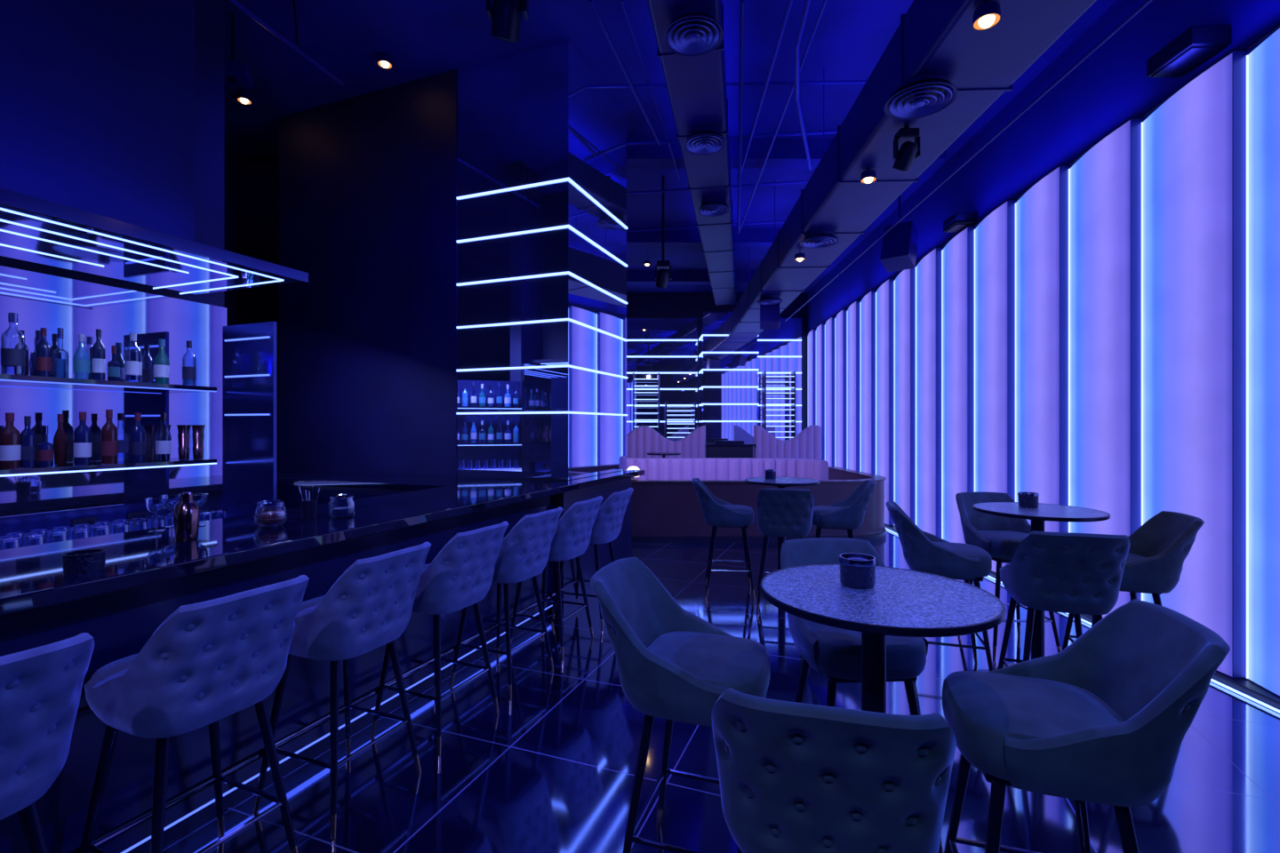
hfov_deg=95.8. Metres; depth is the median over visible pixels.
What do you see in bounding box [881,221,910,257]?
grille
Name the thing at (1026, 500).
candle holder
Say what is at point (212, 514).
glass
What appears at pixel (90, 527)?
glass
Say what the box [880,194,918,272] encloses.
loudspeaker
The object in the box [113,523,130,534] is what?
glass
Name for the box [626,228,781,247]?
trim
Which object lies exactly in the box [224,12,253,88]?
projector
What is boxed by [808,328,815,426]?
light panel
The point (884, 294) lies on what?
light panel
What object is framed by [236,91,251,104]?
spotlight
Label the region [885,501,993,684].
high chair
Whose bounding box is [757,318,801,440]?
mirror
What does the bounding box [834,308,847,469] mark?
light panel
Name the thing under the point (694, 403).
shelf
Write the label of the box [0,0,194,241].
wall
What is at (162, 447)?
bottle
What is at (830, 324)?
light panel
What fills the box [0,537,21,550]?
glass
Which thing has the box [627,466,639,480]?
table lamp
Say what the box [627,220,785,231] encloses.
pipe
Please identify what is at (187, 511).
cocktail shaker
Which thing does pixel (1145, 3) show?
conduit pipe
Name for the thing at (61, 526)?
glass
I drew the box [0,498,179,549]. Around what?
backsplash
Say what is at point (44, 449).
bottle
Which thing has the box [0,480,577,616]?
countertop
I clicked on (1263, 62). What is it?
light panel
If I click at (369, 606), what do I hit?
bar stool
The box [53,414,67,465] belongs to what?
bottle
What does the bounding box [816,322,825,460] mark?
light panel
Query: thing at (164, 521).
glass
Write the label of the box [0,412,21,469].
bottle
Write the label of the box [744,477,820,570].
bar table
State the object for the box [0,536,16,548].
glass
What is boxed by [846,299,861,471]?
light panel
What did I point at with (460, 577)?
bar stool
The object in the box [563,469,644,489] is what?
countertop
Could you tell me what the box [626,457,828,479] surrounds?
curved sofa
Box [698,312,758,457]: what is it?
mirror
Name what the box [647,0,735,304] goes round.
air duct
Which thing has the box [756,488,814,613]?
high chair
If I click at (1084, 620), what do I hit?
light strip
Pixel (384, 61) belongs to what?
spotlight
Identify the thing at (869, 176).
spotlight
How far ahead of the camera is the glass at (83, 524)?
2.91 m
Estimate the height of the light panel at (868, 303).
3.758 m
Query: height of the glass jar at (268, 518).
0.115 m
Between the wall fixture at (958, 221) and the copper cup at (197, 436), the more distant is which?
the wall fixture at (958, 221)
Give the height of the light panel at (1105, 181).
3.758 m
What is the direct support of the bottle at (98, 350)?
on the bar
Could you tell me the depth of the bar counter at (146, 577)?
2.36 m
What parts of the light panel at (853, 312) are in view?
panel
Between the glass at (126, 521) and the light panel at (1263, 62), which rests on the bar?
the glass at (126, 521)
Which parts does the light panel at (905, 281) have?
panel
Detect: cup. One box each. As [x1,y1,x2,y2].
[176,424,191,460]
[191,424,205,459]
[298,485,319,519]
[765,472,775,479]
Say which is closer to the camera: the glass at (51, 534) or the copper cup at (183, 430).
the glass at (51, 534)
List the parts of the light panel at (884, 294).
panel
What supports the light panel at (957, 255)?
attached to the wall at (1112, 85)
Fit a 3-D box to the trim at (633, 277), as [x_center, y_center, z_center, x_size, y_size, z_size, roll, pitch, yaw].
[0.250,-3.175,12.325,6.500,0.230,0.250,0,0,0]
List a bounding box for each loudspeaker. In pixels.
[760,304,780,329]
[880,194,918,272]
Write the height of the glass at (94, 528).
0.115 m
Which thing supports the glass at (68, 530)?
on the bar
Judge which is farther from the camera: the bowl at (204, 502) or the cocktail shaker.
the bowl at (204, 502)
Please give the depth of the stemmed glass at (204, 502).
2.67 m
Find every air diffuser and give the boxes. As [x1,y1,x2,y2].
[663,6,723,56]
[683,125,727,154]
[696,197,730,216]
[756,295,783,304]
[800,230,839,248]
[884,73,957,119]
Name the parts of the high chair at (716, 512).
leg, leg, backrest, seat, seat, leg, leg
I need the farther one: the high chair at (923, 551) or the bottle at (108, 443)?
the high chair at (923, 551)
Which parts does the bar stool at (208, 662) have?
leg, seat, leg, backrest, leg, leg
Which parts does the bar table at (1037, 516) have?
plate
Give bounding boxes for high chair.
[590,557,770,852]
[691,478,755,599]
[711,688,956,852]
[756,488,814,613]
[780,537,943,852]
[811,480,876,538]
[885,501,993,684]
[942,600,1230,852]
[955,491,1061,659]
[997,530,1130,669]
[1061,511,1204,650]
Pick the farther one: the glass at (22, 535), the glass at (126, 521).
the glass at (126, 521)
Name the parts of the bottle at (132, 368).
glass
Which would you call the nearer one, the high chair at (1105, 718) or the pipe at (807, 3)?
the high chair at (1105, 718)
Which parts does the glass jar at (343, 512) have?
lid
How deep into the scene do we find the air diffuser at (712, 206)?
6.86 m
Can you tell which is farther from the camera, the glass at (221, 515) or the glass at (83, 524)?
the glass at (221, 515)
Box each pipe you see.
[584,80,867,88]
[588,0,661,145]
[620,0,680,178]
[625,129,837,145]
[626,180,808,194]
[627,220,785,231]
[736,0,792,178]
[737,0,744,230]
[737,0,827,233]
[784,0,1151,321]
[794,0,812,170]
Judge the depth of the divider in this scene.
7.78 m
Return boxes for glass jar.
[254,499,287,527]
[328,493,355,519]
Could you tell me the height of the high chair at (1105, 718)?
1.062 m
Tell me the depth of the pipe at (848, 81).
5.19 m
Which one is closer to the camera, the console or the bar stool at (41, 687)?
the bar stool at (41, 687)
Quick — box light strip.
[885,528,1279,713]
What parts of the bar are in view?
socket plate, socket plate, panel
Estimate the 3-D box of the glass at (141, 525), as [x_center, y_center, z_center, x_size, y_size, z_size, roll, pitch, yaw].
[-2.666,0.551,3.052,0.072,0.115,0.071,0,0,0]
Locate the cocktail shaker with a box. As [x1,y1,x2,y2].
[173,492,199,542]
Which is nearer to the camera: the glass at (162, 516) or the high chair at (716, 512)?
the glass at (162, 516)
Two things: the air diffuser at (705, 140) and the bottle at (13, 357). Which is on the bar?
the bottle at (13, 357)
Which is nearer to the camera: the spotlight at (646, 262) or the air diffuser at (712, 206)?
the air diffuser at (712, 206)
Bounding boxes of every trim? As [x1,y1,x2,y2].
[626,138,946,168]
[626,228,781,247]
[626,271,756,284]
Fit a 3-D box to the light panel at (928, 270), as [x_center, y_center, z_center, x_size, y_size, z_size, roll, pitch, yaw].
[3.773,-0.379,7.627,0.091,3.758,0.753,0,0,3]
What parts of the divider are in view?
rail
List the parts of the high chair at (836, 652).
leg, leg, backrest, seat, seat, leg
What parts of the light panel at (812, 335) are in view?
panel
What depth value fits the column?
5.15 m
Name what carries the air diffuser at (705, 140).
attached to the air duct
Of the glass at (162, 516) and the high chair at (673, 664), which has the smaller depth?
the high chair at (673, 664)
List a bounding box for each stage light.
[486,0,528,42]
[655,176,671,288]
[892,125,919,172]
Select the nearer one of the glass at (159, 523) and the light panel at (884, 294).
the glass at (159, 523)
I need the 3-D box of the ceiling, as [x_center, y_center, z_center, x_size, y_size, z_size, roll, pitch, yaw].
[-2.300,-3.340,5.700,13.400,0.100,17.400,0,0,0]
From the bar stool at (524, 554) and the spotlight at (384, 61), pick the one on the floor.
the bar stool at (524, 554)
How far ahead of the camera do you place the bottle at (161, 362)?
3.25 m
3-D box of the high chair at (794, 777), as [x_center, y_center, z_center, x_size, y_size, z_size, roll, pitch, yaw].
[0.412,1.031,1.292,0.469,1.062,0.583,0,0,16]
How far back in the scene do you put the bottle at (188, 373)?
3.38 m
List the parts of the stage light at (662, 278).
yoke arm, yoke arm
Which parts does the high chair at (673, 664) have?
leg, backrest, leg, seat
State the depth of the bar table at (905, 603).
1.71 m
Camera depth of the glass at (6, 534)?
2.67 m
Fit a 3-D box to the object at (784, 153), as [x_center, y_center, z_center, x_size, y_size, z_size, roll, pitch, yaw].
[0.250,-3.175,6.725,6.500,0.230,0.250,0,0,0]
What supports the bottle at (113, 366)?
on the bar
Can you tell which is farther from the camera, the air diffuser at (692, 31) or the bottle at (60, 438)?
the air diffuser at (692, 31)
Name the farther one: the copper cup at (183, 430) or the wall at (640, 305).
the wall at (640, 305)
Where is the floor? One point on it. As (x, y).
(553, 771)
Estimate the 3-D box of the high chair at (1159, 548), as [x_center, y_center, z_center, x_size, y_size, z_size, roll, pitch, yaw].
[2.847,1.031,3.364,0.583,1.062,0.469,0,0,20]
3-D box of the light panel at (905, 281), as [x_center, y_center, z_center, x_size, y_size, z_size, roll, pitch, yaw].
[3.807,-0.379,8.387,0.091,3.758,0.753,0,0,3]
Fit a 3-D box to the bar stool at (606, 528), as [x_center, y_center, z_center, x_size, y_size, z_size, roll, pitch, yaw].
[-0.363,1.031,4.682,0.583,1.062,0.469,0,0,19]
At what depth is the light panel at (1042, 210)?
5.18 m
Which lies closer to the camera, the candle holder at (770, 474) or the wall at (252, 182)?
the candle holder at (770, 474)
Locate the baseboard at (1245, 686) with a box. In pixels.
[884,523,1279,710]
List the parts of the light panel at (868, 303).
panel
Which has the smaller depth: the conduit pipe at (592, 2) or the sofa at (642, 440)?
the conduit pipe at (592, 2)
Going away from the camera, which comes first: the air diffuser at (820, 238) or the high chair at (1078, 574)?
the high chair at (1078, 574)
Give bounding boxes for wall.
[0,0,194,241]
[0,0,224,521]
[224,155,279,471]
[279,69,457,476]
[626,292,807,431]
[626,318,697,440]
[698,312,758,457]
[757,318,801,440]
[808,0,1279,333]
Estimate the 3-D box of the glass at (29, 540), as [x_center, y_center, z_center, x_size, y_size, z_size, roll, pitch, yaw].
[-2.871,0.551,2.758,0.072,0.115,0.071,0,0,0]
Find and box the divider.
[632,466,886,543]
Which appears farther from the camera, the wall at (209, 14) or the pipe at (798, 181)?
the pipe at (798, 181)
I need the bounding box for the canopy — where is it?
[0,187,308,295]
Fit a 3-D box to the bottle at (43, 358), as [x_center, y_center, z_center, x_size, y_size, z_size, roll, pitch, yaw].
[-2.966,-0.364,2.873,0.052,0.250,0.053,0,0,14]
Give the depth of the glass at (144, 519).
3.13 m
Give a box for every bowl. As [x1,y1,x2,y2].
[144,496,167,512]
[160,494,179,509]
[193,493,207,508]
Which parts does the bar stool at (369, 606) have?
leg, seat, leg, leg, backrest, leg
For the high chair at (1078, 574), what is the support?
on the floor
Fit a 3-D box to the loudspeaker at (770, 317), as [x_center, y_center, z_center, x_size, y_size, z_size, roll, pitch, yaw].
[2.156,-1.835,9.598,0.320,0.409,0.366,0,0,11]
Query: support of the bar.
on the floor
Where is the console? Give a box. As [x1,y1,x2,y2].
[705,440,755,457]
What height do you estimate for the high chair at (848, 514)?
1.062 m
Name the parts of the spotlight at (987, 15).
bulb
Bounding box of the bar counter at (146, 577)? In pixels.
[0,469,644,852]
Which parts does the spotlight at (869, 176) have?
bulb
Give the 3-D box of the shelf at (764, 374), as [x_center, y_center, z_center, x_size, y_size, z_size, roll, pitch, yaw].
[3.300,0.130,13.742,0.730,2.860,0.315,0,0,0]
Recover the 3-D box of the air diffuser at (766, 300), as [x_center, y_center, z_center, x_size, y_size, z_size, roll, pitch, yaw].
[2.044,-1.991,9.100,0.400,0.098,0.400,0,0,0]
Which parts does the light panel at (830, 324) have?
panel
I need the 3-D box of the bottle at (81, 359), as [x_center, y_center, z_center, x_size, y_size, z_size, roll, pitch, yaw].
[-2.835,-0.354,2.934,0.063,0.230,0.064,0,0,31]
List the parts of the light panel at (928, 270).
panel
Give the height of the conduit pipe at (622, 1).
0.147 m
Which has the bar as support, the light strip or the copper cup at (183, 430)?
the copper cup at (183, 430)
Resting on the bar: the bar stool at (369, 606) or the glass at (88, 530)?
the glass at (88, 530)
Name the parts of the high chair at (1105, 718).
leg, leg, seat, seat, leg, backrest, leg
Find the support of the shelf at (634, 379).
on the floor
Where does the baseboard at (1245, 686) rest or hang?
attached to the wall at (1112, 85)
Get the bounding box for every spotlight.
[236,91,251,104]
[376,54,391,69]
[643,260,650,265]
[794,250,805,261]
[860,169,876,183]
[971,1,1001,31]
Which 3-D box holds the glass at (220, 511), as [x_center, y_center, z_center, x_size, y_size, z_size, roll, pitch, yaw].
[-2.447,0.551,3.385,0.072,0.115,0.071,0,0,0]
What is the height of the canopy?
0.055 m
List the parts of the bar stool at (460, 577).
leg, seat, leg, leg, backrest, leg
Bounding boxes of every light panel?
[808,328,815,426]
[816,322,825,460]
[824,316,836,466]
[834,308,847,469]
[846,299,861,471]
[859,289,876,474]
[875,278,895,525]
[893,264,916,523]
[915,247,943,538]
[941,225,975,543]
[973,199,1015,572]
[1014,164,1070,532]
[1068,116,1143,617]
[1140,48,1247,678]
[1246,23,1279,695]
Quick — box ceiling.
[224,0,1116,292]
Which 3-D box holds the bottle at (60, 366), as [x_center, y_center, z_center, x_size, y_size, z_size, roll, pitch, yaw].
[-2.942,-0.369,2.933,0.060,0.260,0.059,0,0,-4]
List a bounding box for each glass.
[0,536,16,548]
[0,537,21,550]
[4,532,24,549]
[20,532,40,547]
[24,534,45,546]
[28,528,47,545]
[44,529,63,543]
[48,531,68,543]
[51,526,70,543]
[67,527,85,540]
[72,523,89,539]
[72,528,90,539]
[88,524,105,536]
[93,521,109,527]
[93,526,111,536]
[107,521,125,535]
[112,519,127,534]
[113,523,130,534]
[127,519,143,532]
[130,516,145,531]
[132,520,148,531]
[144,496,167,532]
[144,517,160,529]
[148,514,163,528]
[151,518,166,528]
[160,494,179,527]
[162,514,173,527]
[193,493,207,527]
[200,512,214,521]
[209,509,223,519]
[216,510,229,519]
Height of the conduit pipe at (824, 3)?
0.028 m
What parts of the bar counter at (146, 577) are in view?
moulding, moulding, foot rail, panel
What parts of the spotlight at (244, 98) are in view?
bulb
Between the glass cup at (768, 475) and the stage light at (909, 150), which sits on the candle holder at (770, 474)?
the glass cup at (768, 475)
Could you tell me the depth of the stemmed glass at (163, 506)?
2.52 m
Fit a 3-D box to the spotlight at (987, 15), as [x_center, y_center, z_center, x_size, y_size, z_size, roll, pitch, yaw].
[1.680,-1.990,2.800,0.124,0.100,0.124,0,0,0]
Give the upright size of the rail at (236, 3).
0.224 m
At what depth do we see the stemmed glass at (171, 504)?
2.63 m
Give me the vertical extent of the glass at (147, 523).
0.115 m
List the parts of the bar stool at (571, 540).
leg, leg, leg, backrest, leg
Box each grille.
[760,304,778,320]
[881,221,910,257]
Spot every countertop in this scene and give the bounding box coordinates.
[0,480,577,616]
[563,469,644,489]
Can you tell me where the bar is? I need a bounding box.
[0,265,276,549]
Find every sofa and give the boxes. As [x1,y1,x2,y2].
[626,425,705,457]
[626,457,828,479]
[753,424,821,459]
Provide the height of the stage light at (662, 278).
1.472 m
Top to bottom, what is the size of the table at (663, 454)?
1.060 m
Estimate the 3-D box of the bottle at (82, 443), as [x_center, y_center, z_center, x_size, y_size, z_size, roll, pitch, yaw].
[-2.834,0.061,2.938,0.068,0.270,0.067,0,0,38]
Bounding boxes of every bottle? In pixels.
[0,312,25,375]
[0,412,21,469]
[19,416,35,468]
[35,328,50,376]
[37,425,53,467]
[52,328,68,377]
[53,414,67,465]
[72,334,90,379]
[72,412,91,465]
[91,328,105,380]
[100,409,118,463]
[107,345,119,381]
[124,332,142,382]
[129,413,145,463]
[153,338,169,383]
[155,412,171,461]
[182,340,196,385]
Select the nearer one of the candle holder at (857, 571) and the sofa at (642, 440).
the candle holder at (857, 571)
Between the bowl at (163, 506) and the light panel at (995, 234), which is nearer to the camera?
the bowl at (163, 506)
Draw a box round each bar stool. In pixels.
[0,632,94,852]
[79,575,309,852]
[253,542,431,840]
[370,521,508,756]
[449,506,563,700]
[510,496,603,660]
[551,488,633,631]
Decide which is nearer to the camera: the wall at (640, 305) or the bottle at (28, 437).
the bottle at (28, 437)
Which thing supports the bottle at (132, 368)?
on the bar
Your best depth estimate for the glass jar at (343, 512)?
2.90 m
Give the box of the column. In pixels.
[456,39,627,608]
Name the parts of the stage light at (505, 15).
yoke arm, yoke arm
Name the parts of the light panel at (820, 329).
panel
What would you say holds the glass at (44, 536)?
on the bar
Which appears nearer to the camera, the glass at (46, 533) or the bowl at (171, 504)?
the bowl at (171, 504)
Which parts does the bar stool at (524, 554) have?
leg, leg, leg, backrest, leg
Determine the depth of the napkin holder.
1.83 m
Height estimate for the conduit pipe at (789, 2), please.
0.036 m
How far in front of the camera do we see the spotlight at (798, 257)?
6.67 m
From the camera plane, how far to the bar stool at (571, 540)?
3.95 m
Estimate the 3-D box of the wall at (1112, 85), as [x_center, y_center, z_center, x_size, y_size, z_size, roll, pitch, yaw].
[3.807,-0.865,5.600,0.150,4.850,17.224,0,0,3]
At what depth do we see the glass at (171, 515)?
3.19 m
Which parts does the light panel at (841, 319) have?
panel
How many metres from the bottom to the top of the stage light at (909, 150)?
0.303 m
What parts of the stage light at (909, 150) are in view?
yoke arm, yoke arm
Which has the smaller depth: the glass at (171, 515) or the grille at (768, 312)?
the glass at (171, 515)
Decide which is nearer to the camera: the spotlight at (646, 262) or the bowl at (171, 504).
the bowl at (171, 504)
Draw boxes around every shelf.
[0,374,216,392]
[0,458,216,474]
[632,372,659,432]
[664,401,695,438]
[761,371,795,438]
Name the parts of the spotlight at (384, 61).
bulb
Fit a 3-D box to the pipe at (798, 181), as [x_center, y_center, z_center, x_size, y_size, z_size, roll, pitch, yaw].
[1.081,-3.068,7.400,2.621,0.207,0.036,0,0,0]
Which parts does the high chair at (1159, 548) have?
leg, leg, leg, seat, seat, leg, backrest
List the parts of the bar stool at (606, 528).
leg, leg, leg, leg, backrest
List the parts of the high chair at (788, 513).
leg, leg, backrest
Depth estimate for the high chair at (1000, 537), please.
4.19 m
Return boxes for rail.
[228,0,343,86]
[292,0,298,45]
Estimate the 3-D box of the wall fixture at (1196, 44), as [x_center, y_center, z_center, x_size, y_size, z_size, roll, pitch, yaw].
[3.527,-2.409,3.725,0.240,0.132,0.340,0,0,3]
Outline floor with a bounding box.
[162,529,1279,852]
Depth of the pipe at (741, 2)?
5.08 m
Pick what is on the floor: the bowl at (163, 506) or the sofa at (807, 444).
the sofa at (807, 444)
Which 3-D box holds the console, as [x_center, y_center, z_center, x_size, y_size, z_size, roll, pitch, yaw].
[1.870,0.930,12.200,1.000,1.260,0.680,0,0,0]
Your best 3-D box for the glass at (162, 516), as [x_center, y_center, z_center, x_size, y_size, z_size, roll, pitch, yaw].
[-2.694,0.551,3.217,0.072,0.115,0.071,0,0,0]
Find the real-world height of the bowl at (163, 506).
0.065 m
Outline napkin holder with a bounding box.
[62,549,105,573]
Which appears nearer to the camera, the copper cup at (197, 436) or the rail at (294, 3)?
the copper cup at (197, 436)
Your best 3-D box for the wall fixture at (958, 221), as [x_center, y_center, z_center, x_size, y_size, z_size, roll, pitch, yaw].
[3.657,-2.329,6.605,0.240,0.132,0.300,0,0,3]
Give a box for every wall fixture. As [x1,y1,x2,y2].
[943,212,977,232]
[1146,24,1231,77]
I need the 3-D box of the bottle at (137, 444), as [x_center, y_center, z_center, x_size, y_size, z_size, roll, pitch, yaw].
[-2.748,0.061,3.161,0.066,0.270,0.065,0,0,32]
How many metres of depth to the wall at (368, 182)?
5.67 m
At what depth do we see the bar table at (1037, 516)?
3.52 m
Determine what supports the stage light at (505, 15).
hanging from the ceiling
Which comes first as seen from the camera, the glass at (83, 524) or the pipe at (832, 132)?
the glass at (83, 524)
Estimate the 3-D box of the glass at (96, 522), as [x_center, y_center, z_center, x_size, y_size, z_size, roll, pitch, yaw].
[-2.782,0.551,2.987,0.072,0.115,0.071,0,0,0]
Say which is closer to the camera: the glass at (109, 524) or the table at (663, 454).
the glass at (109, 524)
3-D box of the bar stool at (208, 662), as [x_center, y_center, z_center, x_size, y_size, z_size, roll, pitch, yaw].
[-1.437,1.031,1.893,0.583,1.062,0.469,0,0,23]
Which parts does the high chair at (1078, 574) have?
leg, leg, backrest, leg, leg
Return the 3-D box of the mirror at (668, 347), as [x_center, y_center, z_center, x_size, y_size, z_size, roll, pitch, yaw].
[-0.090,-0.540,14.107,2.980,4.200,0.165,0,0,0]
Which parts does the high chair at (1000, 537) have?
backrest, leg, seat, seat, leg, leg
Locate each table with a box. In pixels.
[647,452,680,457]
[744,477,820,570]
[760,563,1006,713]
[972,502,1110,670]
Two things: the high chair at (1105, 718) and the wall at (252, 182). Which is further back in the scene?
the wall at (252, 182)
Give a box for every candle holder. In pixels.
[764,469,776,479]
[839,552,876,589]
[1017,491,1039,508]
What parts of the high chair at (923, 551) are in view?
backrest, seat, seat, leg, leg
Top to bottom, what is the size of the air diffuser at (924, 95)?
0.098 m
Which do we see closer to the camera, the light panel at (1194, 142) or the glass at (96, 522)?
the glass at (96, 522)
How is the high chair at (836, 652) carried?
on the floor

